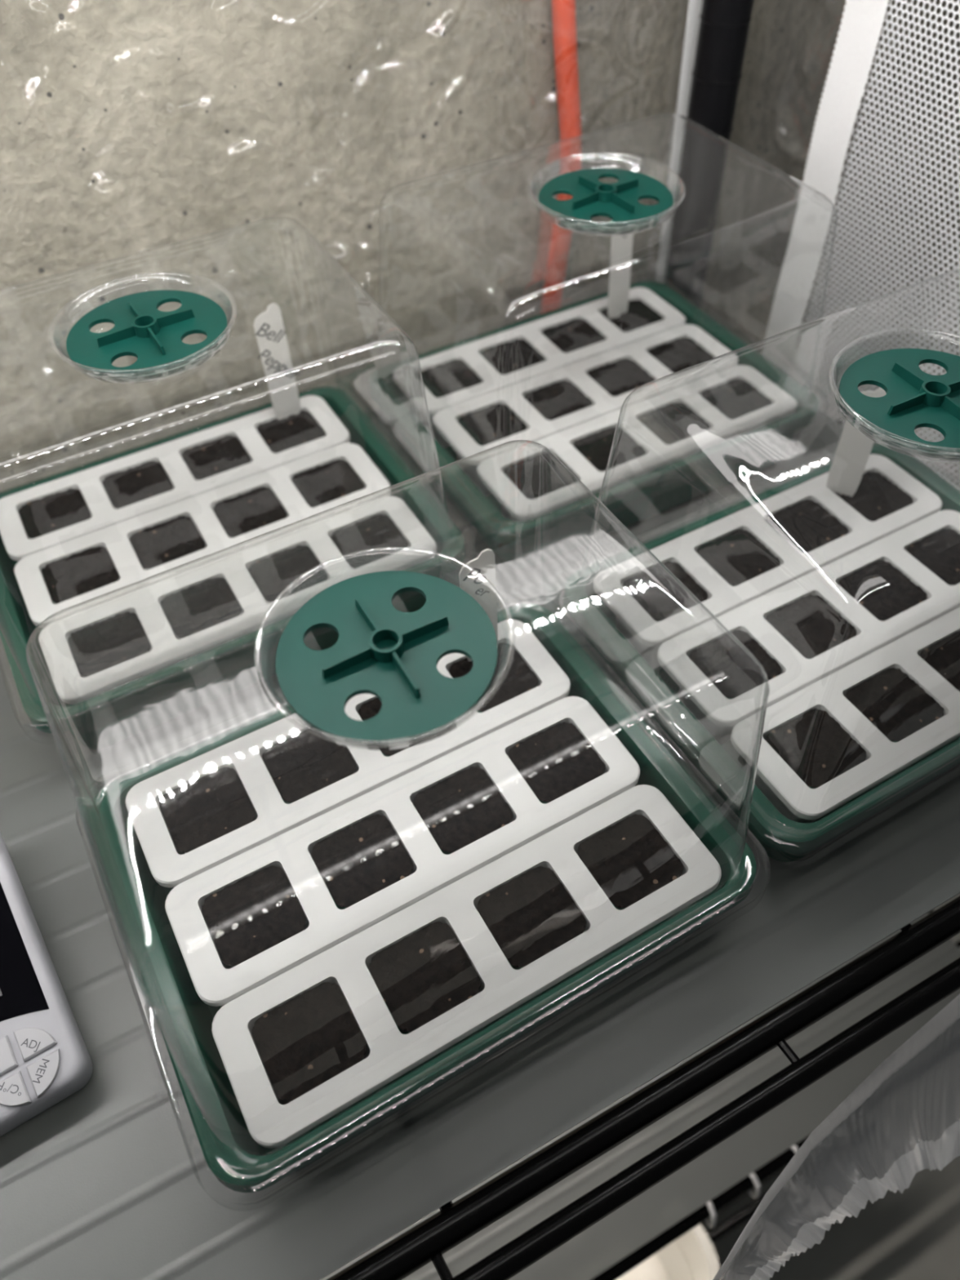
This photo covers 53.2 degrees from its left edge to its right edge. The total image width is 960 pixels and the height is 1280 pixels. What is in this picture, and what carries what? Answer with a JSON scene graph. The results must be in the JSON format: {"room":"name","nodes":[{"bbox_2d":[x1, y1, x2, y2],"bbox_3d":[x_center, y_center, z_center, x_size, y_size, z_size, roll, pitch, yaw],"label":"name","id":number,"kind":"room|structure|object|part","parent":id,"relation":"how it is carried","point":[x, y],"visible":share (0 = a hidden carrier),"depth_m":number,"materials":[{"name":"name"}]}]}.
{"room":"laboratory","nodes":[
{"label":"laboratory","id":0,"kind":"room"},
{"bbox_2d":[0,0,959,492],"bbox_3d":[-0.162,-0.301,0.426,2.500,1.850,0.080,-24,53,-18],"label":"wall","id":1,"kind":"structure","parent":0,"point":[127,126],"depth_m":0.51,"materials":[{"name":"concrete"}]},
{"bbox_2d":[540,0,581,314],"bbox_3d":[0.025,-0.352,0.447,0.070,0.820,0.012,-24,53,-18],"label":"strap","id":2,"kind":"object","parent":1,"relation":"attached to","point":[563,11],"visible":0.41,"depth_m":0.53,"materials":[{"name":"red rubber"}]},
{"bbox_2d":[701,893,959,1279],"bbox_3d":[0.258,0.856,0.699,2.500,0.080,1.700,-24,53,-18],"label":"floor","id":3,"kind":"structure","parent":0,"point":[913,1233],"depth_m":0.90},
{"bbox_2d":[663,0,754,309],"bbox_3d":[0.135,-0.185,0.682,0.027,1.300,0.027,-24,53,-18],"label":"post","id":4,"kind":"object","parent":3,"relation":"on","point":[724,24],"visible":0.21,"depth_m":0.55,"materials":[{"name":"black metal"}]},
{"bbox_2d":[326,408,959,1279],"bbox_3d":[-0.114,0.067,0.398,0.796,0.012,0.410,-23,53,-17],"label":"wire shelf","id":5,"kind":"object","parent":4,"relation":"attached to","point":[425,1242],"visible":0.3,"depth_m":0.31,"materials":[{"name":"black metal"}]},
{"bbox_3d":[-0.209,-0.070,0.513,0.796,0.006,0.006,-23,53,-17],"label":"rail","id":6,"kind":"part","parent":5,"relation":"part of","materials":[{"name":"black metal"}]},
{"bbox_2d":[0,408,959,1279],"bbox_3d":[-0.120,0.059,0.397,0.790,0.001,0.373,-23,53,-17],"label":"liner","id":7,"kind":"object","parent":5,"relation":"on","point":[101,1183],"visible":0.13,"depth_m":0.33,"materials":[{"name":"grey plastic"}]},
{"bbox_2d":[0,831,93,1136],"bbox_3d":[-0.181,0.118,0.328,0.062,0.034,0.108,-27,54,-20],"label":"meter","id":8,"kind":"object","parent":7,"relation":"on","point":[45,1059],"visible":1,"depth_m":0.32,"materials":[{"name":"grey plastic"}]},
{"bbox_2d":[0,1081,21,1095],"bbox_3d":[-0.148,0.141,0.302,0.008,0.001,0.003,11,54,6],"label":"print","id":9,"kind":"object","parent":8,"relation":"on","point":[4,1082],"depth_m":0.30},
{"bbox_2d":[20,1038,40,1052],"bbox_3d":[-0.145,0.131,0.310,0.006,0.001,0.003,13,59,2],"label":"print","id":10,"kind":"object","parent":8,"relation":"on","point":[27,1038],"depth_m":0.31},
{"bbox_2d":[32,1058,49,1083],"bbox_3d":[-0.140,0.138,0.306,0.003,0.001,0.007,13,59,2],"label":"print","id":11,"kind":"object","parent":8,"relation":"on","point":[46,1060],"depth_m":0.31},
{"bbox_2d":[0,386,466,749],"bbox_3d":[-0.125,-0.042,0.457,0.198,0.037,0.152,-24,53,-18],"label":"tray","id":12,"kind":"object","parent":7,"relation":"on","point":[113,717],"depth_m":0.43,"materials":[{"name":"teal plastic"}]},
{"bbox_3d":[-0.148,-0.073,0.483,0.170,0.034,0.046,-24,53,-18],"label":"seed strip","id":13,"kind":"part","parent":12,"relation":"part of","materials":[{"name":"white plastic"}]},
{"bbox_3d":[-0.125,-0.043,0.456,0.170,0.034,0.046,-24,53,-18],"label":"seed strip","id":14,"kind":"part","parent":12,"relation":"part of","materials":[{"name":"white plastic"}]},
{"bbox_3d":[-0.102,-0.012,0.429,0.170,0.034,0.046,-24,53,-18],"label":"seed strip","id":15,"kind":"part","parent":12,"relation":"part of","materials":[{"name":"white plastic"}]},
{"bbox_2d":[0,216,475,738],"bbox_3d":[-0.127,-0.084,0.407,0.206,0.116,0.160,-24,53,-18],"label":"dome","id":16,"kind":"object","parent":12,"relation":"on","point":[141,331],"visible":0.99,"depth_m":0.37,"materials":[{"name":"clear plastic"}]},
{"bbox_2d":[48,271,237,383],"bbox_3d":[-0.128,-0.119,0.366,0.070,0.008,0.070,-24,53,-18],"label":"vent","id":17,"kind":"object","parent":16,"relation":"attached to","point":[141,331],"depth_m":0.36,"materials":[{"name":"teal plastic"}]},
{"bbox_2d":[253,302,300,419],"bbox_3d":[-0.100,-0.132,0.483,0.020,0.078,0.005,-28,54,-21],"label":"plant label","id":18,"kind":"object","parent":12,"relation":"in","point":[270,333],"visible":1,"depth_m":0.47,"materials":[{"name":"white plastic"}]},
{"bbox_2d":[95,603,756,1192],"bbox_3d":[-0.023,0.079,0.352,0.198,0.037,0.152,-24,53,-18],"label":"tray","id":19,"kind":"object","parent":7,"relation":"on","point":[246,1166],"depth_m":0.33,"materials":[{"name":"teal plastic"}]},
{"bbox_3d":[-0.046,0.048,0.377,0.170,0.034,0.046,-24,53,-18],"label":"seed strip","id":20,"kind":"part","parent":19,"relation":"part of","materials":[{"name":"white plastic"}]},
{"bbox_2d":[26,440,770,1211],"bbox_3d":[-0.024,0.037,0.301,0.206,0.116,0.160,-24,53,-18],"label":"dome","id":21,"kind":"object","parent":19,"relation":"on","point":[393,655],"visible":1,"depth_m":0.26,"materials":[{"name":"clear plastic"}]},
{"bbox_2d":[254,546,515,750],"bbox_3d":[-0.025,0.002,0.261,0.070,0.008,0.070,-24,53,-18],"label":"vent","id":22,"kind":"object","parent":21,"relation":"attached to","point":[393,655],"depth_m":0.26,"materials":[{"name":"teal plastic"}]},
{"bbox_3d":[-0.023,0.078,0.351,0.170,0.034,0.046,-24,53,-18],"label":"seed strip","id":23,"kind":"part","parent":19,"relation":"part of","materials":[{"name":"white plastic"}]},
{"bbox_3d":[0.000,0.109,0.324,0.170,0.034,0.046,-24,53,-18],"label":"seed strip","id":24,"kind":"part","parent":19,"relation":"part of","materials":[{"name":"white plastic"}]},
{"bbox_2d":[458,548,497,661],"bbox_3d":[0.000,-0.007,0.377,0.014,0.073,0.005,-20,52,-15],"label":"plant label","id":25,"kind":"object","parent":19,"relation":"in","point":[471,581],"visible":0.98,"depth_m":0.36,"materials":[{"name":"white plastic"}]},
{"bbox_2d":[368,280,819,568],"bbox_3d":[0.059,-0.123,0.522,0.198,0.037,0.152,-24,53,-18],"label":"tray","id":26,"kind":"object","parent":7,"relation":"on","point":[524,544],"depth_m":0.50,"materials":[{"name":"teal plastic"}]},
{"bbox_3d":[0.036,-0.154,0.547,0.170,0.034,0.046,-24,53,-18],"label":"seed strip","id":27,"kind":"part","parent":26,"relation":"part of","materials":[{"name":"white plastic"}]},
{"bbox_3d":[0.059,-0.123,0.521,0.170,0.034,0.046,-24,53,-18],"label":"seed strip","id":28,"kind":"part","parent":26,"relation":"part of","materials":[{"name":"white plastic"}]},
{"bbox_2d":[360,112,837,521],"bbox_3d":[0.058,-0.165,0.471,0.206,0.116,0.160,-24,53,-18],"label":"dome","id":29,"kind":"object","parent":26,"relation":"on","point":[592,197],"visible":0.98,"depth_m":0.43,"materials":[{"name":"clear plastic"}]},
{"bbox_2d":[528,151,685,235],"bbox_3d":[0.057,-0.200,0.430,0.070,0.008,0.070,-24,53,-18],"label":"vent","id":30,"kind":"object","parent":29,"relation":"attached to","point":[592,197],"depth_m":0.43,"materials":[{"name":"teal plastic"}]},
{"bbox_2d":[608,232,633,319],"bbox_3d":[0.079,-0.203,0.539,0.014,0.078,0.005,-27,54,-20],"label":"plant label","id":31,"kind":"object","parent":26,"relation":"in","point":[621,246],"visible":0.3,"depth_m":0.54,"materials":[{"name":"white plastic"}]},
{"bbox_3d":[0.082,-0.093,0.494,0.170,0.034,0.046,-24,53,-18],"label":"seed strip","id":32,"kind":"part","parent":26,"relation":"part of","materials":[{"name":"white plastic"}]},
{"bbox_2d":[563,443,959,862],"bbox_3d":[0.155,-0.003,0.417,0.198,0.037,0.152,-24,53,-18],"label":"tray","id":33,"kind":"object","parent":7,"relation":"on","point":[784,839],"depth_m":0.39,"materials":[{"name":"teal plastic"}]},
{"bbox_2d":[552,269,959,605],"bbox_3d":[0.154,-0.047,0.366,0.206,0.119,0.160,-24,53,-18],"label":"dome","id":34,"kind":"object","parent":33,"relation":"on","point":[914,398],"visible":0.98,"depth_m":0.33,"materials":[{"name":"clear plastic"}]},
{"bbox_2d":[828,328,959,462],"bbox_3d":[0.153,-0.083,0.324,0.070,0.008,0.070,-24,53,-18],"label":"vent","id":35,"kind":"object","parent":34,"relation":"attached to","point":[914,398],"depth_m":0.32,"materials":[{"name":"teal plastic"}]},
{"bbox_3d":[0.132,-0.034,0.443,0.170,0.034,0.046,-24,53,-18],"label":"seed strip","id":36,"kind":"part","parent":33,"relation":"part of","materials":[{"name":"white plastic"}]},
{"bbox_3d":[0.155,-0.004,0.416,0.170,0.034,0.046,-24,53,-18],"label":"seed strip","id":37,"kind":"part","parent":33,"relation":"part of","materials":[{"name":"white plastic"}]},
{"bbox_3d":[0.178,0.027,0.390,0.170,0.034,0.046,-24,53,-18],"label":"seed strip","id":38,"kind":"part","parent":33,"relation":"part of","materials":[{"name":"white plastic"}]},
{"bbox_2d":[826,387,886,496],"bbox_3d":[0.170,-0.084,0.439,0.014,0.071,0.011,16,52,15],"label":"plant label","id":39,"kind":"object","parent":33,"relation":"in","point":[854,448],"visible":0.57,"depth_m":0.44,"materials":[{"name":"white plastic"}]},
{"bbox_3d":[-0.028,0.190,0.292,0.796,0.011,0.011,-23,53,-17],"label":"rail","id":40,"kind":"part","parent":5,"relation":"part of","materials":[{"name":"black metal"}]},
{"bbox_3d":[-0.020,0.200,0.282,0.796,0.008,0.008,-23,53,-17],"label":"rail","id":41,"kind":"part","parent":5,"relation":"part of","materials":[{"name":"black metal"}]},
{"bbox_2d":[699,1167,785,1244],"bbox_3d":[-0.104,0.432,0.827,0.796,0.012,0.410,-23,53,-17],"label":"wire shelf","id":42,"kind":"object","parent":4,"relation":"attached to","point":[746,1213],"visible":0.02,"depth_m":0.78,"materials":[{"name":"black metal"}]},
{"bbox_2d":[617,1224,719,1279],"bbox_3d":[0.106,0.497,0.727,0.154,0.044,0.102,-24,53,-18],"label":"plastic tub","id":43,"kind":"object","parent":42,"relation":"on","point":[692,1255],"visible":0.34,"depth_m":0.74,"materials":[{"name":"white plastic"}]},
{"bbox_3d":[-0.009,0.565,0.710,0.796,0.008,0.008,-23,53,-17],"label":"rail","id":44,"kind":"part","parent":42,"relation":"part of","materials":[{"name":"black metal"}]},
{"bbox_2d":[591,909,959,1279],"bbox_3d":[-0.109,0.244,0.606,0.796,0.012,0.410,-23,53,-17],"label":"wire shelf","id":45,"kind":"object","parent":4,"relation":"attached to","point":[744,1185],"visible":0.12,"depth_m":0.53,"materials":[{"name":"black metal"}]},
{"bbox_2d":[320,912,959,1279],"bbox_3d":[-0.111,0.242,0.598,0.790,0.001,0.393,-23,53,-17],"label":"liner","id":46,"kind":"object","parent":45,"relation":"on","point":[591,1252],"visible":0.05,"depth_m":0.55,"materials":[{"name":"grey"}]},
{"bbox_3d":[-0.015,0.377,0.489,0.796,0.008,0.008,-23,53,-17],"label":"rail","id":47,"kind":"part","parent":45,"relation":"part of","materials":[{"name":"black metal"}]},
{"bbox_2d":[705,1200,716,1227],"bbox_3d":[0.128,0.321,0.540,0.003,0.025,0.017,-17,51,-13],"label":"hook","id":48,"kind":"object","parent":45,"relation":"attached to","point":[711,1223],"visible":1,"depth_m":0.53,"materials":[{"name":"white metal"}]},
{"bbox_2d":[747,1172,760,1198],"bbox_3d":[0.155,0.310,0.549,0.003,0.025,0.017,-24,53,-18],"label":"hook","id":49,"kind":"object","parent":45,"relation":"attached to","point":[756,1193],"visible":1,"depth_m":0.54,"materials":[{"name":"white metal"}]},
{"bbox_2d":[791,1144,798,1153],"bbox_3d":[0.181,0.299,0.558,0.003,0.025,0.017,-32,56,-23],"label":"hook","id":50,"kind":"object","parent":45,"relation":"attached to","point":[794,1148],"visible":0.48,"depth_m":0.55,"materials":[{"name":"white metal"}]},
{"bbox_3d":[-0.122,-0.191,0.096,0.796,0.012,0.410,-23,53,-17],"label":"wire shelf","id":51,"kind":"object","parent":4,"relation":"attached to","visible":0},
{"bbox_2d":[17,0,959,1279],"bbox_3d":[-0.093,0.026,0.336,0.832,0.660,0.495,-24,53,-18],"label":"greenhouse cover","id":52,"kind":"object","parent":51,"relation":"hanging from","point":[903,1121],"visible":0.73,"depth_m":0.46,"materials":[{"name":"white plastic"}]},
{"bbox_3d":[0.254,-0.183,0.402,0.001,0.458,0.261,-24,53,-18],"label":"net panel","id":53,"kind":"part","parent":52,"relation":"part of","materials":[{"name":"white fabric"}]}
]}

